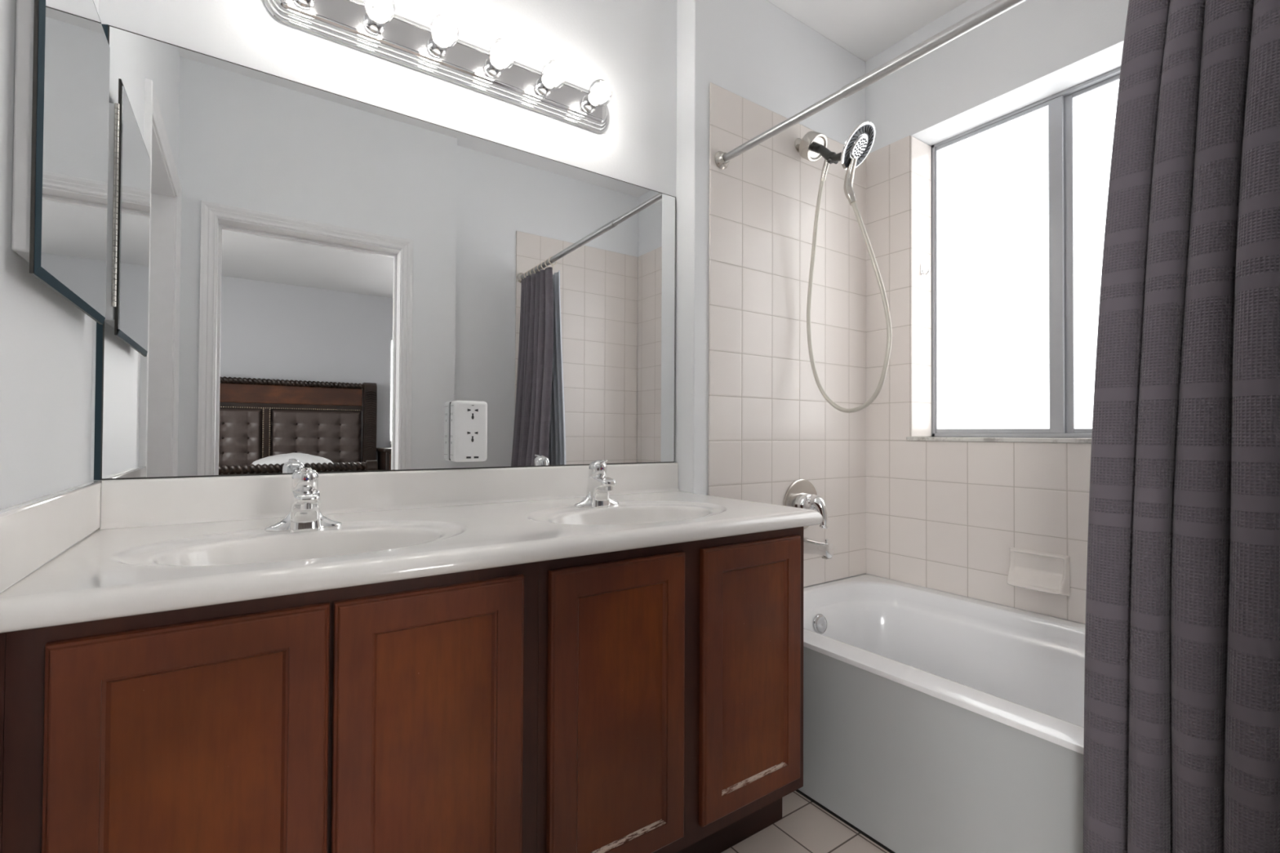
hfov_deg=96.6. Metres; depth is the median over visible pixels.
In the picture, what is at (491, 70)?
bulb socket
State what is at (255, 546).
sink basin
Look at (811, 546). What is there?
tub spout
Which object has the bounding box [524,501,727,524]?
sink basin
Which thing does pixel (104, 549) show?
countertop
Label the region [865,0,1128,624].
wall
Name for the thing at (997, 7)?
shower curtain rod
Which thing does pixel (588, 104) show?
bulb socket
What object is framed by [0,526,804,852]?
vanity cabinet
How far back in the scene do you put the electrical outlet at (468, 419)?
1.53 m
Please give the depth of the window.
2.10 m
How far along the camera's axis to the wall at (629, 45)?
1.66 m
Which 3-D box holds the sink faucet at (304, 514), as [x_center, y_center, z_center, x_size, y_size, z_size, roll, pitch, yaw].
[-0.690,0.149,1.177,0.141,0.132,0.098,1,-1,-35]
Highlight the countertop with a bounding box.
[0,462,822,633]
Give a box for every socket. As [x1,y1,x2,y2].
[294,0,315,6]
[363,5,384,32]
[427,31,446,56]
[466,431,477,441]
[467,408,478,419]
[484,53,502,76]
[535,74,552,95]
[582,93,598,111]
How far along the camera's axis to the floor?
1.49 m
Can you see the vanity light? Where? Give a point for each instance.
(366, 26)
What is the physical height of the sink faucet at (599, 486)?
0.132 m
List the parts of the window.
pane, sill, sash, sash, pane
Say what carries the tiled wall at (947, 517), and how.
attached to the wall at (1034, 51)
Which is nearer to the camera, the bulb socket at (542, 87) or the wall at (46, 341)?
the wall at (46, 341)
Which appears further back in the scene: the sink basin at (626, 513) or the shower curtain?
the sink basin at (626, 513)
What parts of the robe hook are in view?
hook plate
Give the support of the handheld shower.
attached to the tiled wall at (771, 427)
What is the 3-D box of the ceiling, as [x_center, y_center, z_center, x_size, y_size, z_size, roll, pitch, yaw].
[0.405,-1.655,1.246,3.050,0.100,1.980,1,-1,-35]
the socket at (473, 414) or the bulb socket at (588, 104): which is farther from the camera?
the bulb socket at (588, 104)
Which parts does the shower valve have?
lever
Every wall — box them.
[0,0,98,510]
[90,0,676,481]
[675,0,865,588]
[708,82,866,587]
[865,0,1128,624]
[866,135,1091,624]
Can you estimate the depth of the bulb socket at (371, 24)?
1.41 m
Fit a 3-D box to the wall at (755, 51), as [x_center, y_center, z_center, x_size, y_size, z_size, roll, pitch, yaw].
[0.492,-0.257,2.314,0.964,2.667,0.300,1,-1,-35]
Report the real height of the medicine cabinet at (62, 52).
0.552 m
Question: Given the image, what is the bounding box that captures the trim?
[910,135,931,436]
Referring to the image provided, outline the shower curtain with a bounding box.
[1083,0,1279,852]
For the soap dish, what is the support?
attached to the tiled wall at (947, 517)
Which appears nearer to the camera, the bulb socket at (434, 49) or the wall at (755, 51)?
the bulb socket at (434, 49)
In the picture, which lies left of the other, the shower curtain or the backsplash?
the backsplash
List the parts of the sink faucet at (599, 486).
handle, lever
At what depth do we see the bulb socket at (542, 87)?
1.67 m
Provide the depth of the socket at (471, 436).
1.53 m
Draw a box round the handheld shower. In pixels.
[794,120,892,413]
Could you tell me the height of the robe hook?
0.053 m
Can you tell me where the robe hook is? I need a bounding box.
[920,263,930,275]
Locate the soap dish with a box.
[1007,546,1070,596]
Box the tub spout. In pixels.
[803,536,833,559]
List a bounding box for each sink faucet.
[264,466,342,532]
[574,459,618,507]
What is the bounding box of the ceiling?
[766,0,968,62]
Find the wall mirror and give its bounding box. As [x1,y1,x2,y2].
[93,23,675,479]
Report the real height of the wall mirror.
0.928 m
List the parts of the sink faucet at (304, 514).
handle, lever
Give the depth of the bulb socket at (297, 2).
1.33 m
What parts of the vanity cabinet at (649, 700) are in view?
door, door panel, door, door panel, door, door panel, door, door panel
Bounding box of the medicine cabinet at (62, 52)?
[11,0,110,324]
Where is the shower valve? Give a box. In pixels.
[782,479,828,528]
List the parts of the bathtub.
overflow plate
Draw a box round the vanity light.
[262,0,612,133]
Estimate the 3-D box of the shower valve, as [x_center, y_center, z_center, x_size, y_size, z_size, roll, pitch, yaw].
[0.654,0.300,2.155,0.197,0.197,0.121,1,-1,-35]
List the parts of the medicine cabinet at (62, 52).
door glass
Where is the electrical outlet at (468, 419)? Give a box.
[449,400,487,462]
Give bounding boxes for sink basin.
[110,520,467,566]
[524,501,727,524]
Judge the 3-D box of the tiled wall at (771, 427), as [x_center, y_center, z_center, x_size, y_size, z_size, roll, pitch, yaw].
[0.606,-0.277,2.206,0.899,1.804,0.007,1,-1,-35]
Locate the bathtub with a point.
(935, 721)
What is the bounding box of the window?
[906,66,1120,443]
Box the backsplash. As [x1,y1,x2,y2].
[100,462,679,529]
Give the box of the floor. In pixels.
[720,791,889,852]
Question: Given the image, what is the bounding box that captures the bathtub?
[795,573,1085,852]
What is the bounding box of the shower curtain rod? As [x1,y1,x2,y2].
[714,0,1026,168]
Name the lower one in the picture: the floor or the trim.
the floor

